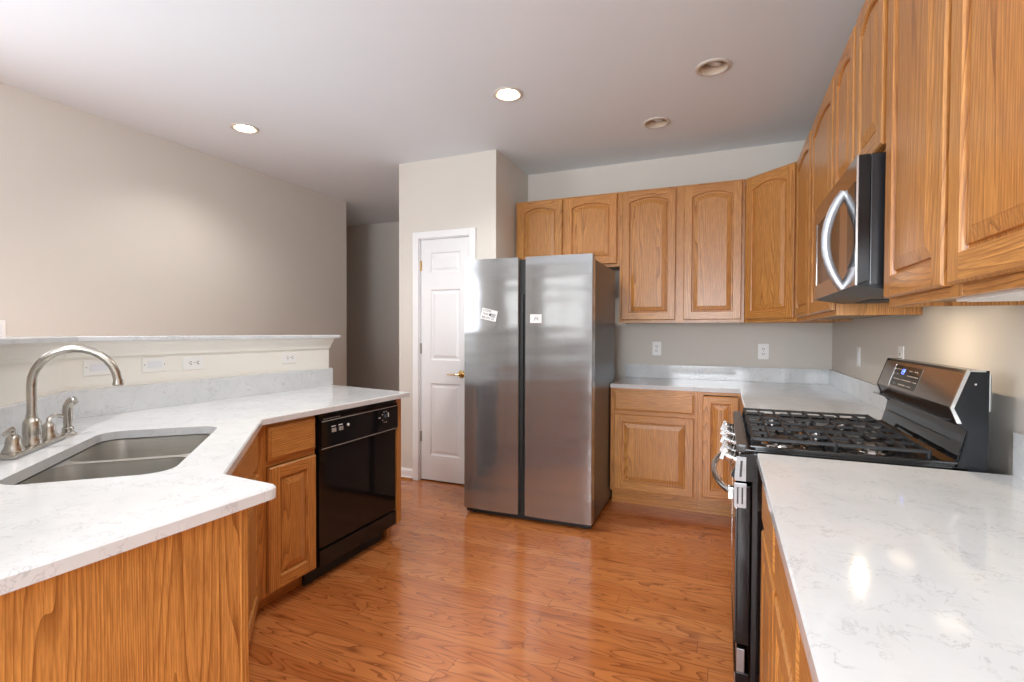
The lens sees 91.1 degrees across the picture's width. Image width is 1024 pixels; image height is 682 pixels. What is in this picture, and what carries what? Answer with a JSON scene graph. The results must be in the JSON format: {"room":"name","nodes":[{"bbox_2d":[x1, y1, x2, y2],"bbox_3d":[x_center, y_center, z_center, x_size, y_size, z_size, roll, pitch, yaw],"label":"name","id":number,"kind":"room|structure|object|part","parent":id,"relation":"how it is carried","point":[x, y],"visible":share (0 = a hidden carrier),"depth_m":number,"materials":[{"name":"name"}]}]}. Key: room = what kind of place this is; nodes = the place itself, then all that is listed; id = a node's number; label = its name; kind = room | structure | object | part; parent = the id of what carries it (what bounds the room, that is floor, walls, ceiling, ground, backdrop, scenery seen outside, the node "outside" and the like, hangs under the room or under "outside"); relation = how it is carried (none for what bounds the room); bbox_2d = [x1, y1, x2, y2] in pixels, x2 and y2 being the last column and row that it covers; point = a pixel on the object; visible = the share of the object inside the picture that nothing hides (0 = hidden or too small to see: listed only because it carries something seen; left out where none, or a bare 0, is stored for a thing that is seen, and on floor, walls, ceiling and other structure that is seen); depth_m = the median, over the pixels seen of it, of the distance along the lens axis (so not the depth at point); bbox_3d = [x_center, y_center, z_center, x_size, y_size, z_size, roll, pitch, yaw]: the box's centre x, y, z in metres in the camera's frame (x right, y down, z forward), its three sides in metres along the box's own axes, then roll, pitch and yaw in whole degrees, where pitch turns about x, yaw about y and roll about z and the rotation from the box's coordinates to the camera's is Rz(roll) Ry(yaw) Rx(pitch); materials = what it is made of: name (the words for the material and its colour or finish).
{"room":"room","nodes":[
{"label":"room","id":0,"kind":"room"},
{"bbox_2d":[0,348,328,406],"bbox_3d":[-1.578,0.632,2.070,0.969,1.255,3.210,0,1,-9],"label":"wall","id":1,"kind":"structure","parent":0,"point":[64,374],"depth_m":2.50,"materials":[{"name":"beige paint"}]},
{"bbox_2d":[83,359,110,375],"bbox_3d":[-1.899,0.119,2.307,0.008,0.072,0.117,1,1,23],"label":"light switch","id":2,"kind":"object","parent":1,"relation":"attached to","point":[93,366],"visible":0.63,"depth_m":2.29,"materials":[{"name":"white plastic"}]},
{"bbox_2d":[142,357,166,371],"bbox_3d":[-1.803,0.118,2.535,0.008,0.072,0.117,1,1,23],"label":"light switch","id":3,"kind":"object","parent":1,"relation":"attached to","point":[150,364],"visible":1,"depth_m":2.53,"materials":[{"name":"white plastic"}]},
{"bbox_2d":[0,368,332,444],"bbox_3d":[-1.510,0.284,2.106,0.857,0.122,3.047,0,1,-8],"label":"backsplash","id":4,"kind":"structure","parent":1,"relation":"attached to","point":[109,400],"depth_m":2.54,"materials":[{"name":"white stone"}]},
{"bbox_2d":[0,338,333,364],"bbox_3d":[-1.498,0.041,2.094,0.878,0.072,3.044,0,1,-8],"label":"trim","id":5,"kind":"structure","parent":1,"relation":"attached to","point":[28,352],"depth_m":2.52,"materials":[{"name":"beige paint"}]},
{"bbox_2d":[0,335,339,344],"bbox_3d":[-1.647,-0.006,2.026,1.276,0.022,3.560,0,1,-9],"label":"bar ledge","id":6,"kind":"object","parent":1,"relation":"on","point":[3,339],"visible":1,"depth_m":2.42,"materials":[{"name":"white stone"}]},
{"bbox_2d":[183,356,203,369],"bbox_3d":[-1.724,0.118,2.723,0.008,0.072,0.117,1,1,23],"label":"wall outlet","id":7,"kind":"object","parent":1,"relation":"attached to","point":[189,362],"visible":1,"depth_m":2.72,"materials":[{"name":"white plastic"}]},
{"bbox_2d":[188,360,192,365],"bbox_3d":[-1.729,0.118,2.704,0.002,0.032,0.027,1,1,23],"label":"socket","id":8,"kind":"object","parent":7,"relation":"attached to","point":[190,362],"depth_m":2.70,"materials":[{"name":"white plastic"}]},
{"bbox_2d":[282,352,296,363],"bbox_3d":[-1.470,0.110,3.323,0.008,0.072,0.117,1,1,23],"label":"wall outlet","id":9,"kind":"object","parent":1,"relation":"attached to","point":[287,357],"visible":1,"depth_m":3.32,"materials":[{"name":"white plastic"}]},
{"bbox_2d":[0,83,346,385],"bbox_3d":[-3.470,-0.141,2.215,0.120,2.783,7.785,1,1,23],"label":"wall","id":10,"kind":"structure","parent":0,"point":[107,227],"depth_m":3.79,"materials":[{"name":"beige paint"}]},
{"bbox_2d":[0,320,5,335],"bbox_3d":[-3.070,-0.067,3.000,0.008,0.117,0.072,1,1,23],"label":"light switch","id":11,"kind":"object","parent":10,"relation":"attached to","point":[2,322],"visible":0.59,"depth_m":3.02,"materials":[{"name":"white plastic"}]},
{"bbox_2d":[0,0,864,226],"bbox_3d":[-1.930,-1.651,2.124,6.960,0.250,9.060,1,1,23],"label":"ceiling","id":12,"kind":"structure","parent":0,"point":[339,95],"depth_m":2.88,"materials":[{"name":"paint"}]},
{"bbox_2d":[230,123,259,133],"bbox_3d":[-1.946,-1.598,3.663,0.188,0.109,0.188,1,1,23],"label":"recessed light","id":13,"kind":"object","parent":12,"relation":"in","point":[240,127],"visible":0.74,"depth_m":3.69,"materials":[{"name":"beige glass"}]},
{"bbox_2d":[493,87,522,101],"bbox_3d":[-0.025,-1.582,3.126,0.188,0.109,0.188,1,1,23],"label":"recessed light","id":14,"kind":"object","parent":12,"relation":"in","point":[507,94],"visible":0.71,"depth_m":3.15,"materials":[{"name":"beige glass"}]},
{"bbox_3d":[-0.025,-1.578,3.126,0.104,0.058,0.104,1,1,23],"label":"bulb","id":15,"kind":"part","parent":14,"relation":"part of","materials":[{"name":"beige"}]},
{"bbox_2d":[643,117,669,128],"bbox_3d":[1.019,-1.586,3.543,0.188,0.109,0.188,1,1,23],"label":"recessed light","id":16,"kind":"object","parent":12,"relation":"in","point":[656,122],"visible":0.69,"depth_m":3.58,"materials":[{"name":"white metal"}]},
{"bbox_2d":[695,58,730,75],"bbox_3d":[1.120,-1.573,2.800,0.188,0.109,0.188,1,1,23],"label":"recessed light","id":17,"kind":"object","parent":12,"relation":"in","point":[716,66],"visible":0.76,"depth_m":2.82,"materials":[{"name":"white metal"}]},
{"bbox_3d":[1.123,-1.568,2.794,0.083,0.090,0.084,1,1,23],"label":"bulb","id":18,"kind":"part","parent":17,"relation":"part of","materials":[{"name":"white glass"}]},
{"bbox_2d":[399,150,527,468],"bbox_3d":[-0.195,-0.181,5.171,0.945,2.783,1.920,1,1,23],"label":"wall","id":19,"kind":"structure","parent":0,"point":[483,190],"depth_m":4.32,"materials":[{"name":"beige paint"}]},
{"bbox_2d":[401,467,412,479],"bbox_3d":[-0.944,1.174,4.455,0.150,0.092,0.022,1,1,23],"label":"baseboard","id":20,"kind":"structure","parent":19,"relation":"attached to","point":[405,472],"depth_m":4.45,"materials":[{"name":"white paint"}]},
{"bbox_2d":[420,237,468,483],"bbox_3d":[-0.585,0.168,4.305,0.492,2.088,0.089,1,1,23],"label":"door","id":21,"kind":"structure","parent":19,"relation":"in","point":[442,263],"depth_m":4.32,"materials":[{"name":"white paint"}]},
{"bbox_3d":[-0.476,0.281,4.242,0.154,0.066,0.054,1,1,23],"label":"handle","id":22,"kind":"part","parent":21,"relation":"part of","materials":[{"name":"gold metal"}]},
{"bbox_2d":[413,227,475,479],"bbox_3d":[-0.566,0.141,4.335,0.614,2.166,0.118,1,1,23],"label":"trim","id":23,"kind":"structure","parent":19,"relation":"attached to","point":[468,232],"depth_m":4.38,"materials":[{"name":"white paint"}]},
{"bbox_2d":[249,479,732,681],"bbox_3d":[-1.940,1.282,2.175,6.960,0.050,9.060,1,1,23],"label":"floor","id":24,"kind":"structure","parent":0,"point":[454,593],"depth_m":2.40,"materials":[{"name":"brown wood"}]},
{"bbox_2d":[0,508,248,681],"bbox_3d":[-0.839,0.840,0.990,0.166,0.883,0.600,1,1,23],"label":"base cabinet","id":25,"kind":"object","parent":24,"relation":"on","point":[175,607],"visible":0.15,"depth_m":1.01,"materials":[{"name":"brown wood"}]},
{"bbox_3d":[-0.739,0.836,1.225,0.166,0.883,0.090,1,1,23],"label":"frame","id":26,"kind":"part","parent":25,"relation":"part of","materials":[{"name":"brown wood"}]},
{"bbox_2d":[231,434,258,642],"bbox_3d":[-1.014,0.826,1.754,0.133,0.883,1.001,0,1,-21],"label":"base cabinet","id":27,"kind":"object","parent":24,"relation":"on","point":[247,465],"visible":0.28,"depth_m":2.02,"materials":[{"name":"brown wood"}]},
{"bbox_2d":[0,385,409,595],"bbox_3d":[-1.082,0.361,2.173,1.614,0.030,2.580,1,1,23],"label":"countertop","id":28,"kind":"structure","parent":27,"relation":"on","point":[48,530],"depth_m":1.24,"materials":[{"name":"white stone"}]},
{"bbox_2d":[0,345,123,459],"bbox_3d":[-1.472,0.183,1.687,0.281,0.340,0.353,0,1,-21],"label":"kitchen faucet","id":29,"kind":"object","parent":28,"relation":"on","point":[35,435],"visible":1,"depth_m":1.65,"materials":[{"name":"silver metal"}]},
{"bbox_3d":[-1.530,0.302,1.530,0.054,0.080,0.096,0,1,-21],"label":"handle","id":30,"kind":"part","parent":29,"relation":"part of","materials":[{"name":"silver metal"}]},
{"bbox_3d":[-1.576,0.346,1.651,0.060,0.014,0.330,0,1,-21],"label":"plate","id":31,"kind":"part","parent":29,"relation":"part of","materials":[{"name":"silver metal"}]},
{"bbox_3d":[-1.622,0.297,1.770,0.054,0.080,0.096,0,1,-21],"label":"handle","id":32,"kind":"part","parent":29,"relation":"part of","materials":[{"name":"silver metal"}]},
{"bbox_3d":[-1.464,0.133,1.690,0.264,0.240,0.033,0,1,-21],"label":"spout","id":33,"kind":"part","parent":29,"relation":"part of","materials":[{"name":"silver metal"}]},
{"bbox_2d":[59,396,78,435],"bbox_3d":[-1.643,0.277,1.864,0.058,0.144,0.052,0,1,-21],"label":"sprayer","id":34,"kind":"object","parent":28,"relation":"on","point":[67,408],"visible":0.95,"depth_m":1.85,"materials":[{"name":"silver metal"}]},
{"bbox_2d":[15,434,210,484],"bbox_3d":[-1.251,0.470,1.656,0.430,0.166,0.776,0,1,-21],"label":"sink","id":35,"kind":"object","parent":28,"relation":"in","point":[140,455],"visible":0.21,"depth_m":1.68,"materials":[{"name":"metal"}]},
{"bbox_3d":[-1.181,0.474,1.473,0.386,0.165,0.344,0,1,-21],"label":"bowl","id":36,"kind":"part","parent":35,"relation":"part of","materials":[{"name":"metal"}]},
{"bbox_3d":[-1.318,0.468,1.830,0.386,0.165,0.364,0,1,-21],"label":"bowl","id":37,"kind":"part","parent":35,"relation":"part of","materials":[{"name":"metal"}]},
{"bbox_3d":[-0.960,0.481,1.767,0.020,0.156,0.931,0,1,-21],"label":"false drawer","id":38,"kind":"part","parent":27,"relation":"part of","materials":[{"name":"brown wood"}]},
{"bbox_3d":[-1.043,0.875,1.993,0.020,0.577,0.464,0,1,-21],"label":"door","id":39,"kind":"part","parent":27,"relation":"part of","materials":[{"name":"brown wood"}]},
{"bbox_2d":[254,415,315,609],"bbox_3d":[-1.344,0.811,2.517,0.623,0.883,0.356,1,1,23],"label":"base cabinet","id":40,"kind":"object","parent":24,"relation":"on","point":[286,454],"visible":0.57,"depth_m":2.39,"materials":[{"name":"brown wood"}]},
{"bbox_3d":[-1.055,0.470,2.418,0.020,0.156,0.284,1,1,23],"label":"drawer","id":41,"kind":"part","parent":40,"relation":"part of","materials":[{"name":"brown wood"}]},
{"bbox_3d":[-1.056,0.867,2.425,0.020,0.577,0.284,1,1,23],"label":"door","id":42,"kind":"part","parent":40,"relation":"part of","materials":[{"name":"brown wood"}]},
{"bbox_2d":[302,399,397,585],"bbox_3d":[-1.118,0.804,2.964,0.621,0.884,0.694,1,1,23],"label":"dishwasher","id":43,"kind":"object","parent":24,"relation":"on","point":[354,450],"visible":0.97,"depth_m":2.81,"materials":[{"name":"black plastic"}]},
{"bbox_3d":[-0.877,0.812,2.881,0.030,0.508,0.650,1,1,23],"label":"door panel","id":44,"kind":"part","parent":43,"relation":"part of","materials":[{"name":"black plastic"}]},
{"bbox_3d":[-0.876,1.118,2.886,0.034,0.088,0.650,1,1,23],"label":"access panel","id":45,"kind":"part","parent":43,"relation":"part of","materials":[{"name":"black ceramic"}]},
{"bbox_3d":[-0.867,0.460,2.872,0.048,0.192,0.650,1,1,23],"label":"control panel","id":46,"kind":"part","parent":43,"relation":"part of","materials":[{"name":"black plastic"}]},
{"bbox_2d":[322,405,397,449],"bbox_3d":[-0.851,0.474,2.865,0.016,0.154,0.646,1,1,23],"label":"control panel","id":47,"kind":"object","parent":43,"relation":"attached to","point":[346,427],"depth_m":2.82,"materials":[{"name":"black plastic"}]},
{"bbox_3d":[-0.757,0.460,3.042,0.023,0.052,0.052,1,1,23],"label":"dial knob","id":48,"kind":"part","parent":43,"relation":"part of","materials":[{"name":"black plastic"}]},
{"bbox_2d":[382,398,400,536],"bbox_3d":[-1.014,0.798,3.313,0.620,0.883,0.081,1,1,23],"label":"upright","id":49,"kind":"object","parent":24,"relation":"on","point":[387,532],"visible":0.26,"depth_m":3.20,"materials":[{"name":"brown wood"}]},
{"bbox_2d":[464,253,614,528],"bbox_3d":[0.236,0.330,3.795,0.930,1.812,0.806,1,1,22],"label":"refrigerator","id":50,"kind":"object","parent":24,"relation":"on","point":[537,396],"visible":0.97,"depth_m":3.44,"materials":[{"name":"silver metal"}]},
{"bbox_2d":[480,308,497,321],"bbox_3d":[-0.161,-0.183,3.510,0.134,0.101,0.002,1,1,22],"label":"magnet","id":51,"kind":"object","parent":50,"relation":"attached to","point":[487,314],"visible":1,"depth_m":3.51,"materials":[{"name":"white paper"}]},
{"bbox_3d":[-0.138,0.310,3.553,0.415,1.767,0.078,1,1,22],"label":"door","id":52,"kind":"part","parent":50,"relation":"part of","materials":[{"name":"silver metal"}]},
{"bbox_2d":[530,314,541,322],"bbox_3d":[0.160,-0.150,3.381,0.082,0.058,0.004,1,1,22],"label":"magnet","id":53,"kind":"object","parent":50,"relation":"attached to","point":[534,318],"visible":1,"depth_m":3.38,"materials":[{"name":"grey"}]},
{"bbox_3d":[0.315,0.315,3.371,0.467,1.767,0.078,1,1,22],"label":"door","id":54,"kind":"part","parent":50,"relation":"part of","materials":[{"name":"silver metal"}]},
{"bbox_2d":[610,388,697,511],"bbox_3d":[1.155,0.794,3.991,0.620,0.883,0.663,1,1,23],"label":"base cabinet","id":55,"kind":"object","parent":24,"relation":"on","point":[653,435],"visible":0.94,"depth_m":3.69,"materials":[{"name":"brown wood"}]},
{"bbox_3d":[1.035,0.448,3.687,0.568,0.148,0.020,1,1,23],"label":"drawer","id":56,"kind":"part","parent":55,"relation":"part of","materials":[{"name":"brown wood"}]},
{"bbox_3d":[1.034,0.833,3.694,0.568,0.566,0.020,1,1,23],"label":"door","id":57,"kind":"part","parent":55,"relation":"part of","materials":[{"name":"brown wood"}]},
{"bbox_3d":[1.060,1.231,3.777,0.620,0.016,0.012,1,1,23],"label":"shoe moulding","id":58,"kind":"part","parent":55,"relation":"part of","materials":[{"name":"brown wood"}]},
{"bbox_2d":[697,392,740,516],"bbox_3d":[1.865,0.802,3.691,0.919,0.883,0.663,1,1,23],"label":"base cabinet","id":59,"kind":"object","parent":24,"relation":"on","point":[712,410],"visible":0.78,"depth_m":3.54,"materials":[{"name":"brown wood"}]},
{"bbox_3d":[1.456,0.747,3.514,0.234,0.716,0.020,1,1,23],"label":"door","id":60,"kind":"part","parent":59,"relation":"part of","materials":[{"name":"brown wood"}]},
{"bbox_2d":[760,484,812,681],"bbox_3d":[0.773,0.850,0.751,0.633,0.883,1.630,1,1,23],"label":"base cabinet","id":61,"kind":"object","parent":24,"relation":"on","point":[783,658],"visible":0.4,"depth_m":1.12,"materials":[{"name":"brown wood"}]},
{"bbox_3d":[0.708,0.488,1.374,0.020,0.148,0.402,1,1,23],"label":"drawer","id":62,"kind":"part","parent":61,"relation":"part of","materials":[{"name":"brown wood"}]},
{"bbox_3d":[0.706,0.873,1.381,0.020,0.566,0.402,1,1,23],"label":"door","id":63,"kind":"part","parent":61,"relation":"part of","materials":[{"name":"brown wood"}]},
{"bbox_3d":[0.542,0.879,0.992,0.020,0.566,0.392,1,1,23],"label":"door","id":64,"kind":"part","parent":61,"relation":"part of","materials":[{"name":"brown wood"}]},
{"bbox_3d":[0.543,0.494,0.985,0.020,0.148,0.392,1,1,23],"label":"drawer","id":65,"kind":"part","parent":61,"relation":"part of","materials":[{"name":"brown wood"}]},
{"bbox_3d":[0.323,0.503,0.463,0.020,0.148,0.700,1,1,23],"label":"drawer","id":66,"kind":"part","parent":61,"relation":"part of","materials":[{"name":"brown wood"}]},
{"bbox_2d":[757,453,1023,681],"bbox_3d":[0.772,0.392,0.739,0.651,0.030,1.650,1,1,23],"label":"countertop","id":67,"kind":"structure","parent":61,"relation":"on","point":[894,573],"depth_m":0.83,"materials":[{"name":"white stone"}]},
{"bbox_2d":[711,358,989,681],"bbox_3d":[1.152,0.673,1.919,0.736,1.198,0.775,1,1,23],"label":"gas range","id":68,"kind":"object","parent":24,"relation":"on","point":[935,416],"visible":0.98,"depth_m":1.67,"materials":[{"name":"black metal"}]},
{"bbox_3d":[0.858,0.514,2.046,0.092,0.040,0.702,1,1,23],"label":"oven handle","id":69,"kind":"part","parent":68,"relation":"part of","materials":[{"name":"silver metal"}]},
{"bbox_3d":[0.941,0.397,2.195,0.060,0.061,0.052,1,1,23],"label":"knob","id":70,"kind":"part","parent":68,"relation":"part of","materials":[{"name":"silver metal"}]},
{"bbox_3d":[0.988,0.395,2.305,0.060,0.061,0.052,1,1,23],"label":"knob","id":71,"kind":"part","parent":68,"relation":"part of","materials":[{"name":"silver metal"}]},
{"bbox_3d":[0.809,0.402,1.882,0.060,0.061,0.052,1,1,23],"label":"knob","id":72,"kind":"part","parent":68,"relation":"part of","materials":[{"name":"silver metal"}]},
{"bbox_3d":[0.875,0.400,2.038,0.060,0.061,0.052,1,1,23],"label":"knob","id":73,"kind":"part","parent":68,"relation":"part of","materials":[{"name":"silver metal"}]},
{"bbox_3d":[0.762,0.404,1.771,0.060,0.061,0.052,1,1,23],"label":"knob","id":74,"kind":"part","parent":68,"relation":"part of","materials":[{"name":"silver metal"}]},
{"bbox_3d":[0.913,1.148,2.028,0.046,0.093,0.760,1,1,23],"label":"warming drawer","id":75,"kind":"part","parent":68,"relation":"part of","materials":[{"name":"black metal"}]},
{"bbox_3d":[0.909,1.058,2.026,0.025,0.079,0.768,1,1,23],"label":"drawer trim","id":76,"kind":"part","parent":68,"relation":"part of","materials":[{"name":"silver metal"}]},
{"bbox_3d":[0.910,0.350,2.016,0.034,0.029,0.772,1,1,23],"label":"rail","id":77,"kind":"part","parent":68,"relation":"part of","materials":[{"name":"silver metal"}]},
{"bbox_3d":[0.910,0.736,2.019,0.052,0.542,0.767,1,1,23],"label":"oven door","id":78,"kind":"part","parent":68,"relation":"part of","materials":[{"name":"black ceramic"}]},
{"bbox_3d":[0.910,0.411,2.014,0.070,0.093,0.770,1,1,23],"label":"control panel","id":79,"kind":"part","parent":68,"relation":"part of","materials":[{"name":"silver metal"}]},
{"bbox_3d":[1.134,0.338,2.194,0.135,0.024,0.135,1,1,23],"label":"burner","id":80,"kind":"part","parent":68,"relation":"part of","materials":[{"name":"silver metal"}]},
{"bbox_3d":[0.944,0.345,1.743,0.150,0.024,0.150,1,1,23],"label":"burner","id":81,"kind":"part","parent":68,"relation":"part of","materials":[{"name":"silver metal"}]},
{"bbox_3d":[1.159,0.343,1.918,0.150,0.024,0.150,1,1,23],"label":"burner","id":82,"kind":"part","parent":68,"relation":"part of","materials":[{"name":"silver metal"}]},
{"bbox_3d":[1.374,0.341,2.093,0.108,0.024,0.108,1,1,23],"label":"burner","id":83,"kind":"part","parent":68,"relation":"part of","materials":[{"name":"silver metal"}]},
{"bbox_2d":[741,412,964,470],"bbox_3d":[1.184,0.354,1.901,0.580,0.027,0.772,1,1,23],"label":"cooktop","id":84,"kind":"object","parent":68,"relation":"in","point":[940,458],"depth_m":1.67,"materials":[{"name":"black metal"}]},
{"bbox_3d":[1.183,0.348,1.641,0.114,0.024,0.114,1,1,23],"label":"burner","id":85,"kind":"part","parent":68,"relation":"part of","materials":[{"name":"silver metal"}]},
{"bbox_3d":[1.464,0.135,1.875,0.028,0.082,0.295,1,1,23],"label":"display panel","id":86,"kind":"part","parent":68,"relation":"part of","materials":[{"name":"black glass"}]},
{"bbox_2d":[894,368,917,387],"bbox_3d":[1.462,0.137,1.874,0.019,0.057,0.262,1,1,23],"label":"print","id":87,"kind":"object","parent":68,"relation":"attached to","point":[903,377],"depth_m":1.86},
{"bbox_3d":[1.635,0.817,2.791,0.633,0.883,1.178,1,1,23],"label":"base cabinet","id":88,"kind":"object","parent":24,"relation":"on","visible":0},
{"bbox_2d":[610,377,883,419],"bbox_3d":[1.351,0.350,3.262,1.546,0.030,1.850,1,1,23],"label":"countertop","id":89,"kind":"structure","parent":88,"relation":"on","point":[759,395],"depth_m":3.23,"materials":[{"name":"white stone"}]},
{"bbox_2d":[346,140,832,396],"bbox_3d":[-0.431,-0.192,5.717,6.955,2.783,1.298,1,1,23],"label":"wall","id":90,"kind":"structure","parent":0,"point":[791,345],"depth_m":4.36,"materials":[{"name":"beige paint"}]},
{"bbox_2d":[516,192,619,269],"bbox_3d":[0.517,-0.918,4.412,0.912,0.603,0.343,1,1,23],"label":"upper cabinet","id":91,"kind":"object","parent":90,"relation":"attached to","point":[590,223],"visible":0.78,"depth_m":4.24,"materials":[{"name":"brown wood"}]},
{"bbox_3d":[0.241,-0.923,4.353,0.406,0.565,0.020,1,1,23],"label":"door","id":92,"kind":"part","parent":91,"relation":"part of","materials":[{"name":"brown wood"}]},
{"bbox_3d":[0.653,-0.918,4.179,0.441,0.565,0.020,1,1,23],"label":"door","id":93,"kind":"part","parent":91,"relation":"part of","materials":[{"name":"brown wood"}]},
{"bbox_2d":[652,342,660,354],"bbox_3d":[1.240,0.064,4.306,0.072,0.117,0.008,1,1,23],"label":"wall outlet","id":94,"kind":"object","parent":90,"relation":"attached to","point":[656,346],"visible":1,"depth_m":4.30,"materials":[{"name":"white plastic"}]},
{"bbox_2d":[619,179,745,323],"bbox_3d":[1.364,-0.678,4.058,0.927,1.065,0.343,1,1,23],"label":"upper cabinet","id":95,"kind":"object","parent":90,"relation":"attached to","point":[682,248],"visible":1,"depth_m":3.91,"materials":[{"name":"brown wood"}]},
{"bbox_3d":[1.085,-0.683,4.001,0.417,1.027,0.020,1,1,23],"label":"door","id":96,"kind":"part","parent":95,"relation":"part of","materials":[{"name":"brown wood"}]},
{"bbox_3d":[1.520,-0.678,3.817,0.410,1.027,0.020,1,1,23],"label":"door","id":97,"kind":"part","parent":95,"relation":"part of","materials":[{"name":"brown wood"}]},
{"bbox_2d":[625,364,831,383],"bbox_3d":[1.708,0.264,4.104,1.546,0.114,0.020,1,1,23],"label":"backsplash","id":98,"kind":"structure","parent":90,"relation":"attached to","point":[753,374],"depth_m":4.07,"materials":[{"name":"white stone"}]},
{"bbox_2d":[758,344,768,358],"bbox_3d":[1.995,0.083,3.987,0.078,0.122,0.008,1,1,23],"label":"wall outlet","id":99,"kind":"object","parent":90,"relation":"attached to","point":[763,349],"visible":1,"depth_m":3.98,"materials":[{"name":"white plastic"}]},
{"bbox_2d":[832,305,1023,475],"bbox_3d":[0.985,-0.091,0.262,0.100,2.783,7.652,1,1,23],"label":"wall","id":100,"kind":"structure","parent":0,"point":[988,338],"depth_m":1.73,"materials":[{"name":"beige paint"}]},
{"bbox_2d":[744,161,847,322],"bbox_3d":[2.021,-0.668,3.625,0.616,1.065,0.632,1,1,23],"label":"upper cabinet","id":101,"kind":"object","parent":100,"relation":"attached to","point":[770,196],"visible":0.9,"depth_m":3.51,"materials":[{"name":"brown wood"}]},
{"bbox_3d":[1.806,-0.672,3.532,0.020,1.027,0.404,0,1,-22],"label":"door","id":102,"kind":"part","parent":101,"relation":"part of","materials":[{"name":"brown wood"}]},
{"bbox_3d":[1.826,-0.667,3.540,0.019,1.065,0.440,0,1,-22],"label":"frame","id":103,"kind":"part","parent":101,"relation":"part of","materials":[{"name":"brown wood"}]},
{"bbox_2d":[829,369,886,410],"bbox_3d":[2.051,0.286,2.955,0.020,0.114,1.827,1,1,23],"label":"backsplash","id":104,"kind":"structure","parent":100,"relation":"attached to","point":[860,389],"depth_m":2.96,"materials":[{"name":"white stone"}]},
{"bbox_2d":[795,75,921,320],"bbox_3d":[1.789,-0.652,2.703,0.326,1.065,1.239,1,1,23],"label":"upper cabinet","id":105,"kind":"object","parent":100,"relation":"attached to","point":[814,172],"visible":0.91,"depth_m":2.65,"materials":[{"name":"brown wood"}]},
{"bbox_3d":[1.772,-0.664,3.055,0.020,1.027,0.567,1,1,23],"label":"door","id":106,"kind":"part","parent":105,"relation":"part of","materials":[{"name":"brown wood"}]},
{"bbox_3d":[1.668,-0.654,2.754,0.019,1.065,1.239,1,1,23],"label":"frame","id":107,"kind":"part","parent":105,"relation":"part of","materials":[{"name":"brown wood"}]},
{"bbox_3d":[1.527,-0.654,2.476,0.020,1.027,0.582,1,1,23],"label":"door","id":108,"kind":"part","parent":105,"relation":"part of","materials":[{"name":"brown wood"}]},
{"bbox_2d":[857,347,860,366],"bbox_3d":[2.099,0.095,3.045,0.008,0.117,0.072,1,1,23],"label":"light switch","id":109,"kind":"object","parent":100,"relation":"attached to","point":[858,348],"visible":1,"depth_m":3.03,"materials":[{"name":"white plastic"}]},
{"bbox_2d":[833,0,887,186],"bbox_3d":[1.400,-0.870,1.776,0.326,0.599,0.763,1,1,23],"label":"upper cabinet","id":110,"kind":"object","parent":100,"relation":"attached to","point":[860,95],"visible":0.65,"depth_m":1.72,"materials":[{"name":"brown wood"}]},
{"bbox_3d":[1.332,-0.880,2.007,0.020,0.561,0.354,1,1,23],"label":"door","id":111,"kind":"part","parent":110,"relation":"part of","materials":[{"name":"brown wood"}]},
{"bbox_2d":[814,152,888,303],"bbox_3d":[1.339,-0.358,1.808,0.452,0.414,0.760,1,1,23],"label":"microwave","id":112,"kind":"object","parent":110,"relation":"attached to","point":[850,221],"visible":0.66,"depth_m":1.58,"materials":[{"name":"silver metal"}]},
{"bbox_3d":[1.091,-0.338,1.701,0.078,0.338,0.023,1,1,23],"label":"door handle","id":113,"kind":"part","parent":112,"relation":"part of","materials":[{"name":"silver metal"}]},
{"bbox_3d":[1.066,-0.359,1.581,0.002,0.257,0.100,1,1,23],"label":"control panel","id":114,"kind":"part","parent":112,"relation":"part of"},
{"bbox_3d":[1.184,-0.874,1.657,0.020,0.561,0.346,1,1,23],"label":"door","id":115,"kind":"part","parent":110,"relation":"part of","materials":[{"name":"brown wood"}]},
{"bbox_2d":[898,346,903,358],"bbox_3d":[1.792,0.082,2.317,0.008,0.117,0.072,1,1,23],"label":"wall outlet","id":116,"kind":"object","parent":100,"relation":"attached to","point":[900,348],"visible":0.43,"depth_m":2.30,"materials":[{"name":"white plastic"}]},
{"bbox_2d":[884,0,1023,306],"bbox_3d":[1.066,-0.625,0.992,0.326,1.065,0.945,1,1,23],"label":"upper cabinet","id":117,"kind":"object","parent":100,"relation":"attached to","point":[954,183],"visible":0.99,"depth_m":1.03,"materials":[{"name":"brown wood"}]},
{"bbox_3d":[1.015,-0.635,1.263,0.020,1.027,0.425,1,1,23],"label":"door","id":118,"kind":"part","parent":117,"relation":"part of","materials":[{"name":"brown wood"}]},
{"bbox_3d":[0.946,-0.626,1.043,0.019,1.065,0.945,1,1,23],"label":"frame","id":119,"kind":"part","parent":117,"relation":"part of","materials":[{"name":"brown wood"}]},
{"bbox_3d":[0.837,-0.628,0.843,0.020,1.027,0.433,1,1,23],"label":"door","id":120,"kind":"part","parent":117,"relation":"part of","materials":[{"name":"brown wood"}]},
{"bbox_2d":[956,288,1023,301],"bbox_3d":[0.936,-0.091,0.846,0.112,0.020,0.550,1,1,23],"label":"light","id":121,"kind":"object","parent":117,"relation":"attached to","point":[1015,294],"visible":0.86,"depth_m":0.99,"materials":[{"name":"white plastic"}]},
{"bbox_2d":[989,374,990,411],"bbox_3d":[1.477,0.159,1.574,0.008,0.117,0.072,1,1,23],"label":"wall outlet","id":122,"kind":"object","parent":100,"relation":"attached to","point":[990,374],"visible":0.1,"depth_m":1.54,"materials":[{"name":"white plastic"}]},
{"bbox_2d":[1013,432,1023,479],"bbox_3d":[1.065,0.321,0.620,0.020,0.118,1.640,1,1,23],"label":"backsplash","id":123,"kind":"structure","parent":100,"relation":"attached to","point":[1018,438],"depth_m":1.35,"materials":[{"name":"white stone"}]}
]}

